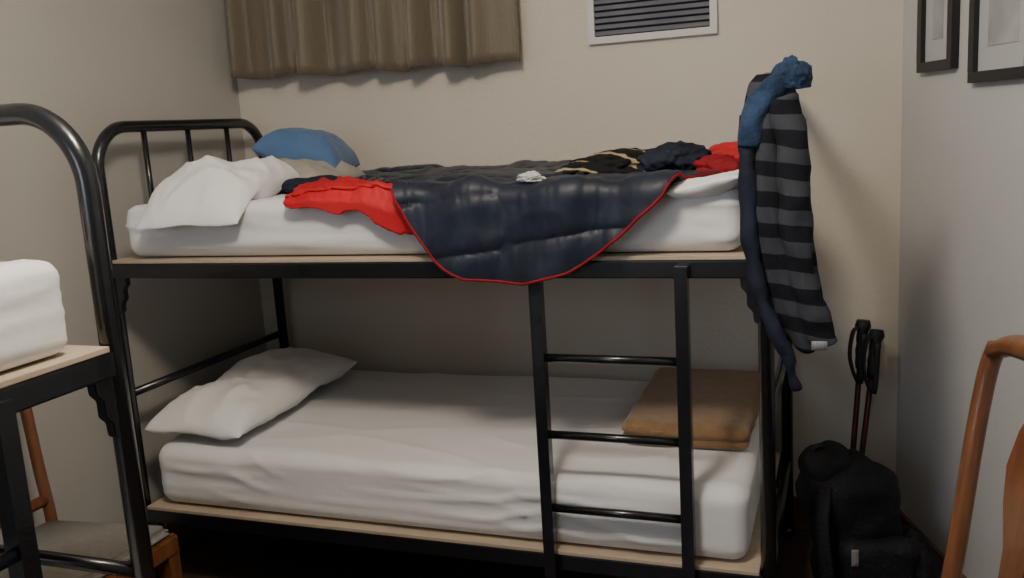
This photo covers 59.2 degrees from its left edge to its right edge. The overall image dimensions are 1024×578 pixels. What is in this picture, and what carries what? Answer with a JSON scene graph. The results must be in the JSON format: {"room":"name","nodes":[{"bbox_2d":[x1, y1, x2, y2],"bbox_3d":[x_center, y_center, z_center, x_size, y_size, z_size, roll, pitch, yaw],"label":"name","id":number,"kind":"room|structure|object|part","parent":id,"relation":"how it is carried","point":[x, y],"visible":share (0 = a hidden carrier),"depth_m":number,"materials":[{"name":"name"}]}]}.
{"room":"hostel dorm room","nodes":[
{"label":"hostel dorm room","id":0,"kind":"room"},
{"bbox_2d":[0,0,266,544],"bbox_3d":[-1.883,-0.029,1.697,0.100,2.620,4.630,0,11,20],"label":"wall","id":1,"kind":"structure","parent":0,"point":[95,65],"depth_m":3.03,"materials":[{"name":"paint"}]},
{"bbox_2d":[163,524,212,551],"bbox_3d":[-1.772,1.210,1.848,0.014,0.120,4.500,0,11,20],"label":"baseboard","id":2,"kind":"structure","parent":1,"relation":"attached to","point":[186,535],"depth_m":3.35,"materials":[{"name":"brown wood"}]},
{"bbox_2d":[180,529,813,577],"bbox_3d":[0.221,1.326,1.150,4.440,0.100,4.730,0,11,20],"label":"floor","id":3,"kind":"structure","parent":0,"point":[217,554],"depth_m":3.15,"materials":[{"name":"brown wood"}]},
{"bbox_2d":[0,103,155,577],"bbox_3d":[-1.433,0.626,0.902,0.945,1.562,2.048,0,11,20],"label":"bunk bed","id":4,"kind":"object","parent":3,"relation":"on","point":[101,369],"visible":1,"depth_m":1.56,"materials":[{"name":"black metal"}]},
{"bbox_3d":[-0.752,0.597,1.438,0.032,0.869,0.032,0,11,20],"label":"ladder rail","id":5,"kind":"part","parent":4,"relation":"part of","materials":[{"name":"black metal"}]},
{"bbox_2d":[0,259,66,371],"bbox_3d":[-1.462,0.196,0.820,0.861,0.173,1.876,0,11,20],"label":"mattress","id":6,"kind":"object","parent":4,"relation":"on","point":[32,321],"visible":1,"depth_m":1.46,"materials":[{"name":"white fabric"}]},
{"bbox_3d":[-1.055,0.318,0.701,0.032,0.046,1.980,0,11,20],"label":"rail","id":7,"kind":"part","parent":4,"relation":"part of","materials":[{"name":"black metal"}]},
{"bbox_2d":[0,407,182,577],"bbox_3d":[-1.252,0.646,2.346,0.554,0.994,0.455,0,11,20],"label":"dining chair","id":8,"kind":"object","parent":3,"relation":"on","point":[93,539],"visible":0.48,"depth_m":2.43,"materials":[{"name":"brown wood"}]},
{"bbox_3d":[-1.383,0.631,2.391,0.036,0.035,0.360,0,11,20],"label":"rail","id":9,"kind":"part","parent":8,"relation":"part of","materials":[{"name":"brown wood"}]},
{"bbox_2d":[0,520,169,577],"bbox_3d":[-1.181,0.700,2.332,0.398,0.043,0.432,0,11,20],"label":"seat cushion","id":10,"kind":"object","parent":8,"relation":"on","point":[93,539],"depth_m":2.39,"materials":[{"name":"fabric"}]},
{"bbox_3d":[-1.179,0.736,2.338,0.410,0.058,0.448,0,11,20],"label":"seat frame","id":11,"kind":"part","parent":8,"relation":"part of","materials":[{"name":"brown wood"}]},
{"bbox_3d":[-0.929,0.897,2.496,0.045,0.404,0.042,0,11,20],"label":"leg","id":12,"kind":"part","parent":8,"relation":"part of","materials":[{"name":"brown wood"}]},
{"bbox_2d":[91,72,794,577],"bbox_3d":[-0.167,0.176,2.963,2.048,1.562,0.945,0,11,20],"label":"bunk bed","id":13,"kind":"object","parent":3,"relation":"on","point":[774,518],"visible":0.52,"depth_m":2.50,"materials":[{"name":"black metal"}]},
{"bbox_3d":[-0.328,-0.054,2.517,1.980,0.046,0.032,0,11,20],"label":"rail","id":14,"kind":"part","parent":13,"relation":"part of","materials":[{"name":"black metal"}]},
{"bbox_2d":[126,185,740,256],"bbox_3d":[-0.188,-0.255,2.884,1.897,0.174,0.864,0,11,20],"label":"mattress","id":15,"kind":"object","parent":13,"relation":"on","point":[266,227],"visible":0.29,"depth_m":2.56,"materials":[{"name":"white fabric"}]},
{"bbox_2d":[136,155,298,228],"bbox_3d":[-0.908,-0.319,2.821,0.340,0.204,0.434,-1,11,15],"label":"pillow","id":16,"kind":"object","parent":15,"relation":"on","point":[211,191],"visible":0.94,"depth_m":2.67,"materials":[{"name":"white fabric"}]},
{"bbox_2d":[280,175,337,192],"bbox_3d":[-0.633,-0.339,2.894,0.257,0.047,0.195,0,11,20],"label":"t-shirt","id":17,"kind":"object","parent":15,"relation":"on","point":[288,185],"visible":0.38,"depth_m":2.85,"materials":[{"name":"blue fabric"}]},
{"bbox_2d":[279,158,364,178],"bbox_3d":[-0.739,-0.405,3.138,0.344,0.119,0.328,0,11,20],"label":"pillow","id":18,"kind":"object","parent":15,"relation":"on","point":[306,168],"visible":0.26,"depth_m":3.04,"materials":[{"name":"beige fabric"}]},
{"bbox_2d":[252,128,359,167],"bbox_3d":[-0.733,-0.490,3.238,0.298,0.182,0.290,-2,10,9],"label":"cushion","id":19,"kind":"object","parent":18,"relation":"on","point":[290,143],"visible":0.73,"depth_m":3.11,"materials":[{"name":"fabric"}]},
{"bbox_2d":[283,160,721,285],"bbox_3d":[-0.041,-0.234,2.784,1.495,0.290,0.940,0,11,20],"label":"sleeping bag","id":20,"kind":"object","parent":15,"relation":"on","point":[475,223],"visible":0.81,"depth_m":2.33,"materials":[{"name":"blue fabric"}]},
{"bbox_2d":[516,171,545,181],"bbox_3d":[0.052,-0.290,2.320,0.083,0.027,0.049,0,11,20],"label":"tissue","id":21,"kind":"object","parent":20,"relation":"on","point":[529,176],"visible":0.97,"depth_m":2.31,"materials":[{"name":"white paper"}]},
{"bbox_2d":[554,148,644,174],"bbox_3d":[0.320,-0.359,2.522,0.358,0.074,0.336,0,11,20],"label":"trousers","id":22,"kind":"object","parent":20,"relation":"on","point":[621,160],"visible":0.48,"depth_m":2.40,"materials":[{"name":"black fabric"}]},
{"bbox_2d":[636,140,711,171],"bbox_3d":[0.436,-0.354,2.413,0.200,0.084,0.258,0,11,20],"label":"navy pullover","id":23,"kind":"object","parent":20,"relation":"on","point":[680,155],"visible":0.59,"depth_m":2.32,"materials":[{"name":"fabric"}]},
{"bbox_2d":[693,154,738,172],"bbox_3d":[0.530,-0.318,2.295,0.138,0.054,0.109,0,11,20],"label":"socks","id":24,"kind":"object","parent":20,"relation":"on","point":[722,163],"visible":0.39,"depth_m":2.27,"materials":[{"name":"red fabric"}]},
{"bbox_2d":[709,141,738,157],"bbox_3d":[0.627,-0.377,2.536,0.200,0.080,0.366,0,11,20],"label":"jersey","id":25,"kind":"object","parent":20,"relation":"on","point":[730,148],"visible":0.18,"depth_m":2.47,"materials":[{"name":"fabric"}]},
{"bbox_2d":[665,170,738,197],"bbox_3d":[0.487,-0.257,2.222,0.189,0.065,0.174,0,11,20],"label":"sheet","id":26,"kind":"object","parent":15,"relation":"on","point":[713,185],"visible":0.76,"depth_m":2.16,"materials":[{"name":"white fabric"}]},
{"bbox_3d":[-0.279,0.752,2.663,1.980,0.046,0.032,0,11,20],"label":"rail","id":27,"kind":"part","parent":13,"relation":"part of","materials":[{"name":"black metal"}]},
{"bbox_2d":[159,370,759,558],"bbox_3d":[-0.141,0.515,3.022,1.896,0.248,0.866,0,11,20],"label":"mattress","id":28,"kind":"object","parent":13,"relation":"on","point":[456,452],"visible":0.85,"depth_m":2.73,"materials":[{"name":"white fabric"}]},
{"bbox_2d":[145,347,356,439],"bbox_3d":[-0.903,0.341,3.209,0.405,0.175,0.742,0,11,20],"label":"pillow","id":29,"kind":"object","parent":28,"relation":"on","point":[258,388],"visible":1,"depth_m":3.02,"materials":[{"name":"white fabric"}]},
{"bbox_2d":[622,367,758,450],"bbox_3d":[0.585,0.365,2.835,0.379,0.097,0.567,0,11,20],"label":"folded blanket","id":30,"kind":"object","parent":28,"relation":"on","point":[725,403],"visible":0.77,"depth_m":2.71,"materials":[{"name":"brown fabric"}]},
{"bbox_3d":[0.085,0.369,2.415,0.032,0.869,0.032,0,11,20],"label":"ladder rail","id":31,"kind":"part","parent":13,"relation":"part of","materials":[{"name":"black metal"}]},
{"bbox_3d":[0.440,0.371,2.286,0.032,0.869,0.032,0,11,20],"label":"ladder rail","id":32,"kind":"part","parent":13,"relation":"part of","materials":[{"name":"black metal"}]},
{"bbox_3d":[0.015,0.589,3.466,1.980,0.046,0.032,0,11,20],"label":"rail","id":33,"kind":"part","parent":13,"relation":"part of","materials":[{"name":"black metal"}]},
{"bbox_2d":[737,55,837,391],"bbox_3d":[0.646,-0.149,2.110,0.226,0.774,0.178,0,11,20],"label":"hanging clothes","id":34,"kind":"object","parent":13,"relation":"hanging from","point":[777,219],"visible":1,"depth_m":2.06,"materials":[{"name":"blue fabric"}]},
{"bbox_2d":[771,55,812,88],"bbox_3d":[0.635,-0.493,2.056,0.097,0.077,0.092,0,11,20],"label":"hood","id":35,"kind":"object","parent":34,"relation":"attached to","point":[791,73],"depth_m":2.02,"materials":[{"name":"blue fabric"}]},
{"bbox_2d":[848,319,870,449],"bbox_3d":[1.117,0.492,2.942,0.130,0.791,0.050,-10,12,-32],"label":"trekking pole","id":36,"kind":"object","parent":3,"relation":"on","point":[862,326],"visible":0.69,"depth_m":2.90,"materials":[{"name":"black metal"}]},
{"bbox_2d":[795,440,941,577],"bbox_3d":[1.050,0.706,2.588,0.432,0.533,0.290,-2,10,6],"label":"backpack","id":37,"kind":"object","parent":3,"relation":"on","point":[850,502],"visible":0.99,"depth_m":2.50,"materials":[{"name":"fabric"}]},
{"bbox_3d":[0.907,0.506,2.595,0.148,0.118,0.170,-2,10,6],"label":"lid","id":38,"kind":"part","parent":37,"relation":"part of","materials":[{"name":"fabric"}]},
{"bbox_2d":[859,329,884,454],"bbox_3d":[1.130,0.511,2.900,0.164,0.767,0.050,-9,12,-29],"label":"trekking pole","id":39,"kind":"object","parent":3,"relation":"on","point":[875,337],"visible":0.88,"depth_m":2.86,"materials":[{"name":"black metal"}]},
{"bbox_2d":[941,335,1023,577],"bbox_3d":[0.701,0.630,1.556,0.554,1.072,0.455,-3,10,1],"label":"dining chair","id":40,"kind":"object","parent":3,"relation":"on","point":[1012,558],"visible":1,"depth_m":1.67,"materials":[{"name":"brown wood"}]},
{"bbox_3d":[0.907,0.128,1.462,0.080,0.077,0.436,-3,10,1],"label":"crest rail","id":41,"kind":"part","parent":40,"relation":"part of","materials":[{"name":"brown wood"}]},
{"bbox_2d":[237,0,903,496],"bbox_3d":[0.102,-0.448,3.342,2.700,2.620,0.100,0,11,20],"label":"wall","id":42,"kind":"structure","parent":0,"point":[566,97],"depth_m":3.19,"materials":[{"name":"paint"}]},
{"bbox_2d":[225,0,519,79],"bbox_3d":[-0.556,-1.169,3.291,1.288,0.769,0.166,0,11,20],"label":"curtain","id":43,"kind":"object","parent":42,"relation":"hanging from","point":[267,38],"visible":1,"depth_m":3.30,"materials":[{"name":"beige fabric"}]},
{"bbox_2d":[586,0,717,44],"bbox_3d":[0.465,-0.994,3.033,0.440,0.300,0.019,0,11,20],"label":"air vent","id":44,"kind":"object","parent":42,"relation":"in","point":[608,21],"visible":1,"depth_m":3.05,"materials":[{"name":"white metal"}]},
{"bbox_3d":[0.270,-0.995,3.104,0.024,0.252,0.019,0,11,20],"label":"frame","id":45,"kind":"part","parent":44,"relation":"part of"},
{"bbox_3d":[0.474,-0.859,3.057,0.440,0.024,0.019,0,11,20],"label":"frame","id":46,"kind":"part","parent":44,"relation":"part of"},
{"bbox_3d":[0.661,-0.993,2.962,0.024,0.252,0.019,0,11,20],"label":"frame","id":47,"kind":"part","parent":44,"relation":"part of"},
{"bbox_2d":[776,495,807,529],"bbox_3d":[0.144,0.791,3.515,2.469,0.120,0.014,0,11,20],"label":"baseboard","id":48,"kind":"structure","parent":42,"relation":"attached to","point":[799,518],"depth_m":3.19,"materials":[{"name":"brown wood"}]},
{"bbox_2d":[896,0,1023,577],"bbox_3d":[1.260,-0.006,0.507,0.100,2.620,4.871,-3,10,1],"label":"wall","id":49,"kind":"structure","parent":0,"point":[961,251],"depth_m":2.55,"materials":[{"name":"paint"}]},
{"bbox_2d":[900,510,966,577],"bbox_3d":[1.278,1.220,0.755,0.014,0.120,4.721,-3,10,1],"label":"baseboard","id":50,"kind":"structure","parent":49,"relation":"attached to","point":[905,520],"depth_m":2.80,"materials":[{"name":"brown wood"}]},
{"bbox_2d":[916,0,960,72],"bbox_3d":[1.201,-0.790,2.542,0.022,0.340,0.220,-3,10,1],"label":"framed picture","id":51,"kind":"object","parent":49,"relation":"attached to","point":[938,21],"visible":1,"depth_m":2.55},
{"bbox_3d":[1.202,-0.807,2.636,0.022,0.284,0.028,-3,10,1],"label":"frame","id":52,"kind":"part","parent":51,"relation":"part of","materials":[{"name":"black wood"}]},
{"bbox_3d":[1.210,-0.636,2.569,0.022,0.028,0.220,-3,10,1],"label":"frame","id":53,"kind":"part","parent":51,"relation":"part of","materials":[{"name":"black wood"}]},
{"bbox_2d":[933,0,943,39],"bbox_3d":[1.203,-0.790,2.541,0.003,0.164,0.064,-3,10,1],"label":"print","id":54,"kind":"object","parent":51,"relation":"attached to","point":[938,5],"depth_m":2.54},
{"bbox_3d":[1.199,-0.772,2.447,0.022,0.284,0.028,-3,10,1],"label":"frame","id":55,"kind":"part","parent":51,"relation":"part of","materials":[{"name":"black wood"}]},
{"bbox_2d":[967,0,1023,82],"bbox_3d":[1.199,-0.683,2.200,0.022,0.340,0.300,-3,10,1],"label":"framed picture","id":56,"kind":"object","parent":49,"relation":"attached to","point":[996,27],"visible":1,"depth_m":2.24},
{"bbox_3d":[1.200,-0.707,2.334,0.022,0.284,0.028,-3,10,1],"label":"frame","id":57,"kind":"part","parent":56,"relation":"part of","materials":[{"name":"black wood"}]},
{"bbox_3d":[1.208,-0.530,2.228,0.022,0.028,0.300,-3,10,1],"label":"frame","id":58,"kind":"part","parent":56,"relation":"part of","materials":[{"name":"black wood"}]},
{"bbox_2d":[988,0,1020,45],"bbox_3d":[1.201,-0.683,2.200,0.003,0.164,0.144,-3,10,1],"label":"print","id":59,"kind":"object","parent":56,"relation":"attached to","point":[1004,16],"depth_m":2.20}
]}

